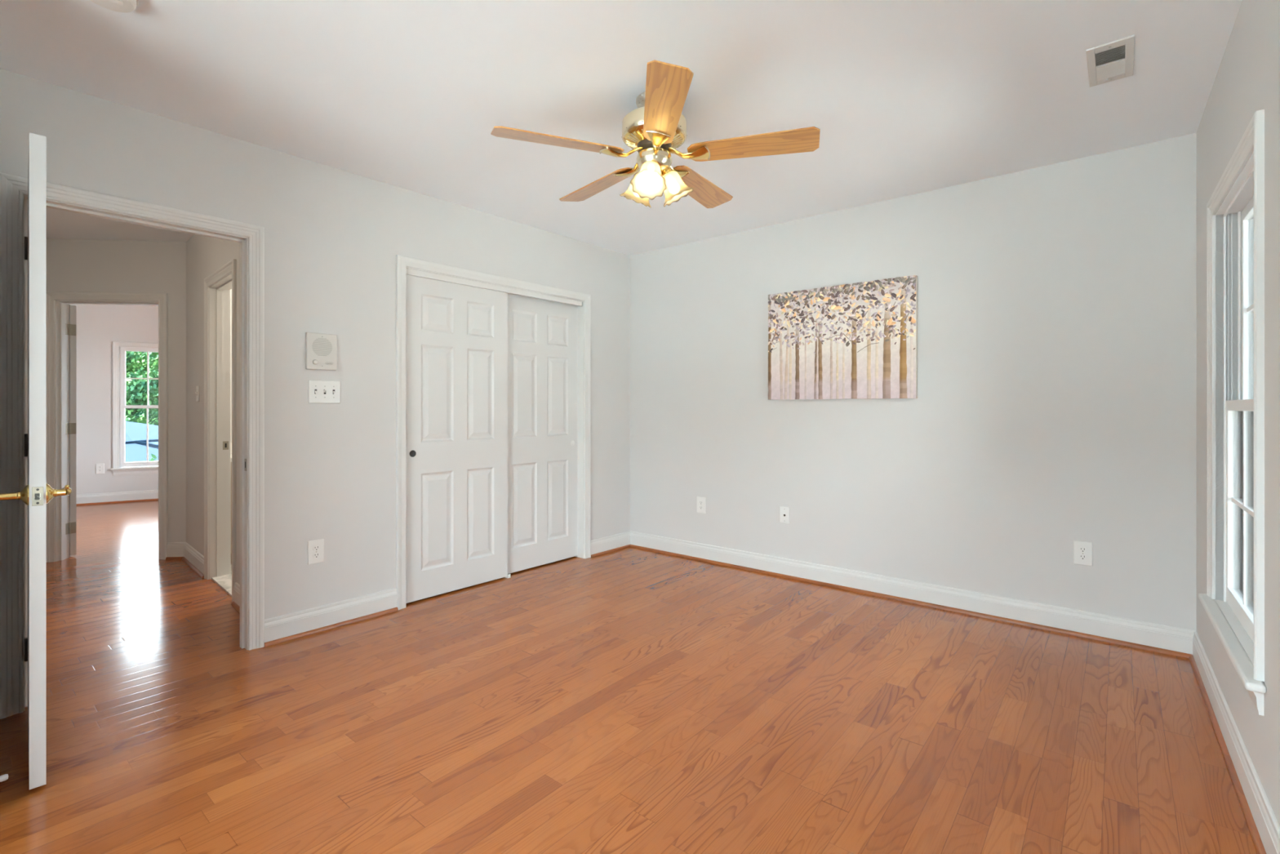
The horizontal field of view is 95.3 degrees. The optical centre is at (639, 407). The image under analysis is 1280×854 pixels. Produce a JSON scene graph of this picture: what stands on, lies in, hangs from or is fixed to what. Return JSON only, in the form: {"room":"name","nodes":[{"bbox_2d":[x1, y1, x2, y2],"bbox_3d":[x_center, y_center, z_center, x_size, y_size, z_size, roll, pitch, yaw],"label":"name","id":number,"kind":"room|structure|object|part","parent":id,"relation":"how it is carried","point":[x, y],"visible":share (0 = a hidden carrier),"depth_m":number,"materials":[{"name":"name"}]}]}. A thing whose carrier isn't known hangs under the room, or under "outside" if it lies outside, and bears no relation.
{"room":"empty bedroom","nodes":[
{"label":"empty bedroom","id":0,"kind":"room"},
{"bbox_2d":[69,303,158,494],"bbox_3d":[-6.952,-0.056,7.215,5.300,2.512,0.161,0,0,-33],"label":"wall","id":1,"kind":"structure","parent":0,"point":[97,326],"depth_m":7.27,"materials":[{"name":"white paint"}]},
{"bbox_2d":[95,463,104,473],"bbox_3d":[-6.725,0.763,7.261,0.082,0.126,0.009,0,0,-33],"label":"power outlet","id":2,"kind":"object","parent":1,"relation":"attached to","point":[100,468],"visible":1,"depth_m":7.26,"materials":[{"name":"white plastic"}]},
{"bbox_2d":[75,489,158,503],"bbox_3d":[-6.905,1.135,7.142,4.700,0.131,0.014,0,0,-33],"label":"baseboard","id":3,"kind":"structure","parent":1,"relation":"attached to","point":[151,494],"depth_m":7.34,"materials":[{"name":"white paint"}]},
{"bbox_2d":[75,498,158,505],"bbox_3d":[-6.897,1.190,7.130,4.700,0.019,0.014,0,0,-33],"label":"trim","id":4,"kind":"structure","parent":1,"relation":"attached to","point":[96,503],"depth_m":7.33,"materials":[{"name":"brown wood"}]},
{"bbox_2d":[110,341,158,475],"bbox_3d":[-6.278,0.016,7.621,0.938,1.694,0.203,0,0,-33],"label":"window","id":5,"kind":"structure","parent":1,"relation":"in","point":[147,467],"depth_m":7.41,"materials":[{"name":"white paint"}]},
{"bbox_3d":[-6.279,0.367,7.604,0.738,0.789,0.034,0,0,-33],"label":"sash","id":6,"kind":"part","parent":5,"relation":"part of","materials":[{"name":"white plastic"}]},
{"bbox_3d":[-6.302,-0.374,7.639,0.738,0.770,0.034,0,0,-33],"label":"sash","id":7,"kind":"part","parent":5,"relation":"part of","materials":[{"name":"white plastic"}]},
{"bbox_2d":[46,238,186,542],"bbox_3d":[-4.840,-0.056,4.568,2.530,2.512,0.115,0,0,-6],"label":"wall","id":8,"kind":"structure","parent":0,"point":[86,265],"depth_m":4.61,"materials":[{"name":"white paint"}]},
{"bbox_2d":[69,305,75,555],"bbox_3d":[-4.868,0.184,4.848,0.746,2.005,0.044,0,0,28],"label":"door","id":9,"kind":"structure","parent":8,"relation":"in","point":[72,308],"depth_m":4.67,"materials":[{"name":"white paint"}]},
{"bbox_2d":[46,291,168,562],"bbox_3d":[-4.182,0.150,4.632,0.882,2.100,0.155,0,0,-6],"label":"door frame","id":10,"kind":"structure","parent":8,"relation":"attached to","point":[58,303],"depth_m":4.58,"materials":[{"name":"white paint"}]},
{"bbox_3d":[-4.555,-0.620,4.638,0.002,0.088,0.036,0,0,-6],"label":"hinge plate","id":11,"kind":"part","parent":10,"relation":"part of","materials":[{"name":"silver metal"}]},
{"bbox_3d":[-4.555,0.170,4.638,0.002,0.088,0.036,0,0,-6],"label":"hinge plate","id":12,"kind":"part","parent":10,"relation":"part of","materials":[{"name":"silver metal"}]},
{"bbox_3d":[-4.555,0.965,4.638,0.002,0.088,0.036,0,0,-6],"label":"hinge plate","id":13,"kind":"part","parent":10,"relation":"part of","materials":[{"name":"silver metal"}]},
{"bbox_2d":[165,556,182,559],"bbox_3d":[-3.670,1.190,4.603,0.133,0.019,0.014,0,0,-6],"label":"trim","id":14,"kind":"structure","parent":8,"relation":"attached to","point":[166,557],"depth_m":4.60,"materials":[{"name":"brown wood"}]},
{"bbox_2d":[166,542,185,556],"bbox_3d":[-3.671,1.135,4.617,0.133,0.131,0.014,0,0,-6],"label":"baseboard","id":15,"kind":"structure","parent":8,"relation":"attached to","point":[173,548],"depth_m":4.61,"materials":[{"name":"white paint"}]},
{"bbox_2d":[186,234,239,584],"bbox_3d":[-2.725,-0.056,3.885,2.385,2.512,0.115,0,0,43],"label":"wall","id":16,"kind":"structure","parent":0,"point":[205,255],"depth_m":4.32,"materials":[{"name":"white paint"}]},
{"bbox_2d":[182,556,204,577],"bbox_3d":[-3.344,1.190,4.357,0.755,0.019,0.014,0,0,43],"label":"trim","id":17,"kind":"structure","parent":16,"relation":"attached to","point":[194,568],"depth_m":4.32,"materials":[{"name":"brown wood"}]},
{"bbox_2d":[184,542,204,573],"bbox_3d":[-3.335,1.135,4.367,0.755,0.131,0.014,0,0,43],"label":"baseboard","id":18,"kind":"structure","parent":16,"relation":"attached to","point":[195,557],"depth_m":4.35,"materials":[{"name":"white paint"}]},
{"bbox_2d":[195,386,199,401],"bbox_3d":[-3.280,-0.100,4.313,0.072,0.116,0.018,0,0,43],"label":"light switch","id":19,"kind":"object","parent":16,"relation":"attached to","point":[197,392],"visible":1,"depth_m":4.30,"materials":[{"name":"white plastic"}]},
{"bbox_2d":[204,258,236,601],"bbox_3d":[-2.721,0.147,3.881,0.805,2.105,0.155,0,0,43],"label":"door frame","id":20,"kind":"structure","parent":16,"relation":"attached to","point":[218,286],"depth_m":4.09,"materials":[{"name":"white paint"}]},
{"bbox_3d":[-2.938,0.270,4.136,0.002,0.060,0.034,0,0,43],"label":"strike plate","id":21,"kind":"part","parent":20,"relation":"part of","materials":[{"name":"metal"}]},
{"bbox_3d":[-2.675,0.147,3.931,0.805,2.105,0.020,0,0,43],"label":"casing","id":22,"kind":"part","parent":20,"relation":"part of","materials":[{"name":"white paint"}]},
{"bbox_2d":[231,600,239,612],"bbox_3d":[-2.191,1.190,3.277,0.795,0.019,0.014,0,0,43],"label":"trim","id":23,"kind":"structure","parent":16,"relation":"attached to","point":[233,603],"depth_m":3.48,"materials":[{"name":"brown wood"}]},
{"bbox_2d":[233,582,239,606],"bbox_3d":[-2.181,1.135,3.288,0.795,0.131,0.014,0,0,43],"label":"baseboard","id":24,"kind":"structure","parent":16,"relation":"attached to","point":[237,587],"depth_m":3.51,"materials":[{"name":"white paint"}]},
{"bbox_2d":[231,288,231,442],"bbox_3d":[-2.960,-0.056,5.280,0.050,2.512,1.700,0,0,39],"label":"wall","id":25,"kind":"structure","parent":0,"point":[231,289],"depth_m":4.77,"materials":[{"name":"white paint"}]},
{"bbox_2d":[0,68,630,619],"bbox_3d":[-1.316,-0.056,3.703,0.116,2.512,4.250,0,0,41],"label":"wall","id":26,"kind":"structure","parent":0,"point":[334,237],"depth_m":3.19,"materials":[{"name":"white paint"}]},
{"bbox_2d":[0,133,71,789],"bbox_3d":[-2.156,0.167,2.065,0.751,2.040,0.182,0,0,43],"label":"door","id":27,"kind":"structure","parent":26,"relation":"in","point":[37,493],"depth_m":1.82,"materials":[{"name":"white paint"}]},
{"bbox_3d":[-1.964,0.278,1.827,0.066,0.066,0.068,0,0,43],"label":"lever handle","id":28,"kind":"part","parent":27,"relation":"part of","materials":[{"name":"gold metal"}]},
{"bbox_3d":[-1.883,0.278,1.823,0.002,0.058,0.025,0,0,43],"label":"latch plate","id":29,"kind":"part","parent":27,"relation":"part of","materials":[{"name":"silver metal"}]},
{"bbox_3d":[-1.900,0.278,1.896,0.066,0.066,0.046,0,0,43],"label":"lever handle","id":30,"kind":"part","parent":27,"relation":"part of","materials":[{"name":"gold metal"}]},
{"bbox_3d":[-1.921,0.279,1.950,0.123,0.028,0.027,0,0,43],"label":"lever arm","id":31,"kind":"part","parent":27,"relation":"part of","materials":[{"name":"gold metal"}]},
{"bbox_2d":[0,172,264,719],"bbox_3d":[-2.232,0.147,2.633,0.155,2.105,0.897,0,0,41],"label":"door frame","id":32,"kind":"structure","parent":26,"relation":"attached to","point":[13,188],"depth_m":2.34,"materials":[{"name":"white paint"}]},
{"bbox_3d":[-1.958,0.285,2.896,0.032,0.060,0.002,0,0,41],"label":"strike plate","id":33,"kind":"part","parent":32,"relation":"part of","materials":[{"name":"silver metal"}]},
{"bbox_2d":[307,538,324,564],"bbox_3d":[-1.733,0.772,3.121,0.009,0.126,0.082,0,0,41],"label":"power outlet","id":34,"kind":"object","parent":26,"relation":"attached to","point":[316,547],"visible":1,"depth_m":3.12,"materials":[{"name":"white plastic"}]},
{"bbox_2d":[312,552,319,558],"bbox_3d":[-1.731,0.791,3.119,0.003,0.028,0.034,0,0,41],"label":"socket","id":35,"kind":"object","parent":34,"relation":"attached to","point":[315,555],"depth_m":3.12,"materials":[{"name":"grey plastic"}]},
{"bbox_2d":[312,545,319,551],"bbox_3d":[-1.731,0.752,3.119,0.003,0.028,0.034,0,0,41],"label":"socket","id":36,"kind":"object","parent":34,"relation":"attached to","point":[315,548],"depth_m":3.12,"materials":[{"name":"grey plastic"}]},
{"bbox_2d":[305,332,337,370],"bbox_3d":[-1.708,-0.299,3.132,0.033,0.194,0.152,0,0,41],"label":"intercom","id":37,"kind":"object","parent":26,"relation":"attached to","point":[321,349],"visible":1,"depth_m":3.12,"materials":[{"name":"white plastic"}]},
{"bbox_3d":[-1.705,-0.324,3.129,0.002,0.100,0.132,0,0,41],"label":"rib panel","id":38,"kind":"part","parent":37,"relation":"part of","materials":[{"name":"white plastic"}]},
{"bbox_2d":[308,379,340,403],"bbox_3d":[-1.702,-0.084,3.151,0.018,0.124,0.163,0,0,41],"label":"light switch","id":39,"kind":"object","parent":26,"relation":"attached to","point":[319,391],"visible":1,"depth_m":3.15,"materials":[{"name":"white plastic"}]},
{"bbox_2d":[264,587,396,642],"bbox_3d":[-1.667,1.135,3.193,0.015,0.131,0.690,0,0,41],"label":"baseboard","id":40,"kind":"structure","parent":26,"relation":"attached to","point":[300,621],"depth_m":3.16,"materials":[{"name":"white paint"}]},
{"bbox_2d":[264,606,398,647],"bbox_3d":[-1.657,1.190,3.184,0.014,0.019,0.690,0,0,41],"label":"trim","id":41,"kind":"structure","parent":26,"relation":"attached to","point":[394,609],"depth_m":3.15,"materials":[{"name":"brown wood"}]},
{"bbox_2d":[406,275,507,603],"bbox_3d":[-1.194,0.185,3.823,0.037,2.005,0.765,0,0,41],"label":"door","id":42,"kind":"structure","parent":26,"relation":"in","point":[457,334],"depth_m":3.78,"materials":[{"name":"white paint"}]},
{"bbox_3d":[-1.390,0.283,3.567,0.002,0.042,0.042,0,0,41],"label":"finger pull","id":43,"kind":"part","parent":42,"relation":"part of","materials":[{"name":"grey metal"}]},
{"bbox_2d":[395,254,591,609],"bbox_3d":[-0.964,0.148,4.100,0.134,2.103,1.603,0,0,41],"label":"door frame","id":44,"kind":"structure","parent":26,"relation":"attached to","point":[405,265],"depth_m":3.84,"materials":[{"name":"white paint"}]},
{"bbox_2d":[507,293,577,573],"bbox_3d":[-0.755,0.185,4.404,0.037,2.005,0.765,0,0,41],"label":"door","id":45,"kind":"structure","parent":26,"relation":"in","point":[543,334],"depth_m":4.40,"materials":[{"name":"white paint"}]},
{"bbox_2d":[591,530,630,554],"bbox_3d":[-0.240,1.135,4.860,0.014,0.131,0.492,0,0,41],"label":"baseboard","id":46,"kind":"structure","parent":26,"relation":"attached to","point":[610,542],"depth_m":4.84,"materials":[{"name":"white paint"}]},
{"bbox_2d":[591,544,630,557],"bbox_3d":[-0.234,1.190,4.846,0.015,0.019,0.478,0,0,40],"label":"trim","id":47,"kind":"structure","parent":26,"relation":"attached to","point":[628,545],"depth_m":4.83,"materials":[{"name":"brown wood"}]},
{"bbox_2d":[0,0,1242,306],"bbox_3d":[-3.157,-1.387,4.180,11.452,0.150,5.750,0,0,39],"label":"ceiling","id":48,"kind":"structure","parent":0,"point":[904,97],"depth_m":2.35,"materials":[{"name":"white paint"}]},
{"bbox_2d":[89,0,138,13],"bbox_3d":[-1.667,-1.290,1.829,0.144,0.043,0.144,0,0,39],"label":"smoke detector","id":49,"kind":"object","parent":48,"relation":"attached to","point":[118,6],"visible":1,"depth_m":1.85,"materials":[{"name":"white plastic"}]},
{"bbox_2d":[490,60,820,208],"bbox_3d":[0.067,-1.091,2.529,1.309,0.442,1.291,0,0,39],"label":"ceiling fan","id":50,"kind":"object","parent":48,"relation":"hanging from","point":[655,130],"visible":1,"depth_m":2.40,"materials":[{"name":"brown wood"}]},
{"bbox_3d":[-0.323,-1.068,2.345,0.528,0.006,0.150,0,11,-21],"label":"blade","id":51,"kind":"part","parent":50,"relation":"part of","materials":[{"name":"brown wood"}]},
{"bbox_3d":[-0.199,-1.068,2.813,0.150,0.006,0.528,-15,9,-38],"label":"blade","id":52,"kind":"part","parent":50,"relation":"part of","materials":[{"name":"brown wood"}]},
{"bbox_3d":[-0.020,-0.944,2.569,0.140,0.148,0.142,0,0,-3],"label":"lamp shade","id":53,"kind":"part","parent":50,"relation":"part of","materials":[{"name":"white glass"}]},
{"bbox_3d":[0.035,-0.944,2.385,0.140,0.148,0.142,0,0,-30],"label":"lamp shade","id":54,"kind":"part","parent":50,"relation":"part of","materials":[{"name":"white glass"}]},
{"bbox_3d":[0.042,-0.961,2.412,0.047,0.078,0.062,0,0,13],"label":"bulb","id":55,"kind":"part","parent":50,"relation":"part of","materials":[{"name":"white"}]},
{"bbox_3d":[0.111,-1.008,2.508,0.061,0.046,0.048,0,0,-17],"label":"lamp arm","id":56,"kind":"part","parent":50,"relation":"part of","materials":[{"name":"gold metal"}]},
{"bbox_3d":[0.083,-1.068,2.082,0.150,0.006,0.528,12,-1,-3],"label":"blade","id":57,"kind":"part","parent":50,"relation":"part of","materials":[{"name":"brown wood"}]},
{"bbox_3d":[0.168,-0.944,2.526,0.142,0.148,0.140,0,0,27],"label":"lamp shade","id":58,"kind":"part","parent":50,"relation":"part of","materials":[{"name":"white glass"}]},
{"bbox_3d":[0.285,-1.068,2.839,0.150,0.006,0.528,-14,-7,32],"label":"blade","id":59,"kind":"part","parent":50,"relation":"part of","materials":[{"name":"brown wood"}]},
{"bbox_3d":[0.459,-1.068,2.387,0.528,0.006,0.150,0,-12,15],"label":"blade","id":60,"kind":"part","parent":50,"relation":"part of","materials":[{"name":"brown wood"}]},
{"bbox_2d":[1085,35,1134,87],"bbox_3d":[1.788,-1.305,2.216,0.136,0.014,0.314,0,0,39],"label":"ceiling vent","id":61,"kind":"object","parent":48,"relation":"in","point":[1111,61],"visible":1,"depth_m":2.20,"materials":[{"name":"white metal"}]},
{"bbox_2d":[0,500,1257,853],"bbox_3d":[-3.157,1.269,4.179,11.452,0.162,5.750,0,0,39],"label":"floor","id":62,"kind":"structure","parent":0,"point":[630,700],"depth_m":2.19,"materials":[{"name":"brown wood"}]},
{"bbox_2d":[231,442,231,564],"bbox_3d":[-2.832,0.738,4.993,0.504,0.900,1.290,0,0,39],"label":"vanity cabinet","id":63,"kind":"object","parent":62,"relation":"on","point":[231,442],"visible":0.02,"depth_m":4.38,"materials":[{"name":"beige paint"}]},
{"bbox_2d":[623,126,684,151],"bbox_3d":[0.061,-1.132,2.493,0.262,0.028,0.262,0,0,39],"label":"motor housing","id":64,"kind":"object","parent":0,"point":[633,137],"depth_m":2.44,"materials":[{"name":"gold metal"}]},
{"bbox_2d":[630,133,1196,631],"bbox_3d":[1.325,-0.056,3.965,4.159,2.512,0.115,0,0,39],"label":"wall","id":65,"kind":"structure","parent":0,"point":[1055,406],"depth_m":3.38,"materials":[{"name":"white paint"}]},
{"bbox_2d":[697,496,706,513],"bbox_3d":[0.481,0.767,4.580,0.082,0.126,0.009,0,0,39],"label":"power outlet","id":66,"kind":"object","parent":65,"relation":"attached to","point":[701,501],"visible":1,"depth_m":4.58,"materials":[{"name":"white plastic"}]},
{"bbox_2d":[779,506,789,523],"bbox_3d":[1.023,0.762,4.130,0.074,0.116,0.014,0,0,39],"label":"cable jack","id":67,"kind":"object","parent":65,"relation":"attached to","point":[784,511],"visible":1,"depth_m":4.13,"materials":[{"name":"white plastic"}]},
{"bbox_2d":[768,275,917,399],"bbox_3d":[1.306,-0.435,3.880,0.997,0.759,0.034,0,0,39],"label":"canvas painting","id":68,"kind":"object","parent":65,"relation":"attached to","point":[858,340],"visible":1,"depth_m":3.83},
{"bbox_2d":[630,544,1192,658],"bbox_3d":[1.275,1.190,3.905,3.531,0.019,0.014,0,0,39],"label":"trim","id":69,"kind":"structure","parent":65,"relation":"attached to","point":[858,590],"depth_m":3.45,"materials":[{"name":"brown wood"}]},
{"bbox_2d":[630,530,1195,653],"bbox_3d":[1.284,1.135,3.915,3.559,0.131,0.014,0,0,39],"label":"baseboard","id":70,"kind":"structure","parent":65,"relation":"attached to","point":[1157,635],"depth_m":3.45,"materials":[{"name":"white paint"}]},
{"bbox_2d":[1073,540,1093,566],"bbox_3d":[2.325,0.766,3.062,0.082,0.126,0.009,0,0,39],"label":"power outlet","id":71,"kind":"object","parent":65,"relation":"attached to","point":[1082,550],"visible":1,"depth_m":3.06,"materials":[{"name":"white plastic"}]},
{"bbox_2d":[1078,554,1086,559],"bbox_3d":[2.324,0.785,3.060,0.034,0.028,0.003,0,0,39],"label":"socket","id":72,"kind":"object","parent":71,"relation":"attached to","point":[1081,557],"depth_m":3.06,"materials":[{"name":"white plastic"}]},
{"bbox_2d":[1078,546,1086,552],"bbox_3d":[2.324,0.747,3.060,0.034,0.028,0.003,0,0,39],"label":"socket","id":73,"kind":"object","parent":71,"relation":"attached to","point":[1081,549],"depth_m":3.06,"materials":[{"name":"white plastic"}]},
{"bbox_2d":[1196,0,1279,826],"bbox_3d":[1.081,-0.056,0.662,0.160,2.512,5.900,0,0,38],"label":"wall","id":74,"kind":"structure","parent":0,"point":[1246,82],"depth_m":1.83,"materials":[{"name":"white paint"}]},
{"bbox_2d":[1189,654,1266,853],"bbox_3d":[1.090,1.190,0.837,0.019,0.019,4.986,0,0,38],"label":"trim","id":75,"kind":"structure","parent":74,"relation":"attached to","point":[1255,834],"depth_m":1.92,"materials":[{"name":"brown wood"}]},
{"bbox_2d":[1198,109,1266,715],"bbox_3d":[2.077,0.016,1.956,0.203,1.694,1.005,0,0,38],"label":"window","id":76,"kind":"structure","parent":74,"relation":"in","point":[1237,620],"depth_m":2.14,"materials":[{"name":"white paint"}]},
{"bbox_3d":[2.072,0.367,1.972,0.034,0.789,0.805,0,0,38],"label":"sash","id":77,"kind":"part","parent":76,"relation":"part of","materials":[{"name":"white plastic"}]},
{"bbox_3d":[2.072,0.356,1.972,0.003,0.695,0.741,0,0,38],"label":"pane","id":78,"kind":"part","parent":76,"relation":"part of","materials":[{"name":"clear glass"}]},
{"bbox_3d":[2.105,-0.374,1.946,0.034,0.770,0.805,0,0,38],"label":"sash","id":79,"kind":"part","parent":76,"relation":"part of","materials":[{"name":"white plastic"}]},
{"bbox_3d":[2.105,-0.372,1.946,0.003,0.702,0.741,0,0,38],"label":"pane","id":80,"kind":"part","parent":76,"relation":"part of","materials":[{"name":"clear glass"}]},
{"bbox_2d":[1192,631,1279,853],"bbox_3d":[1.106,1.135,0.833,0.014,0.131,5.000,0,0,38],"label":"baseboard","id":81,"kind":"structure","parent":74,"relation":"attached to","point":[1267,824],"depth_m":1.84,"materials":[{"name":"white paint"}]},
{"bbox_3d":[-2.364,-0.056,1.937,1.040,2.512,0.115,0,0,39],"label":"wall","id":82,"kind":"structure","parent":0,"visible":0},
{"bbox_2d":[0,773,8,782],"bbox_3d":[-1.981,1.138,1.761,0.026,0.026,0.100,0,0,39],"label":"door stop","id":83,"kind":"object","parent":82,"relation":"attached to","point":[3,777],"visible":1,"depth_m":1.79,"materials":[{"name":"white plastic"}]},
{"label":"outside","id":84,"kind":"structure","parent":0,"visible":0},
{"bbox_3d":[-21.200,4.500,3.002,150.000,0.200,150.000,0,0,39],"label":"ground","id":85,"kind":"structure","parent":84,"visible":0},
{"bbox_2d":[124,368,158,425],"bbox_3d":[-17.946,1.481,21.325,3.657,5.852,3.625,0,0,35],"label":"tree","id":86,"kind":"object","parent":85,"relation":"on","point":[135,388],"visible":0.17,"depth_m":20.64,"materials":[{"name":"green plant"}]},
{"bbox_2d":[124,421,158,462],"bbox_3d":[-16.195,2.370,15.402,16.171,4.060,7.895,0,0,0],"label":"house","id":87,"kind":"structure","parent":85,"relation":"on","point":[135,433],"depth_m":13.00,"materials":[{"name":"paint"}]},
{"bbox_2d":[125,351,158,425],"bbox_3d":[-22.372,0.698,25.296,4.203,7.416,3.534,0,0,39],"label":"tree","id":88,"kind":"object","parent":85,"relation":"on","point":[132,363],"visible":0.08,"depth_m":25.37,"materials":[{"name":"green plant"}]},
{"bbox_2d":[125,351,158,425],"bbox_3d":[-24.425,0.307,29.369,3.995,8.196,3.762,0,0,-20],"label":"tree","id":89,"kind":"object","parent":85,"relation":"on","point":[142,353],"visible":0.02,"depth_m":28.68,"materials":[{"name":"green plant"}]},
{"bbox_2d":[148,453,156,461],"bbox_3d":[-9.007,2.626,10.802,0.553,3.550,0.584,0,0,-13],"label":"shrub","id":90,"kind":"object","parent":85,"relation":"on","point":[152,455],"visible":0.02,"depth_m":10.78,"materials":[{"name":"green plant"}]}
]}

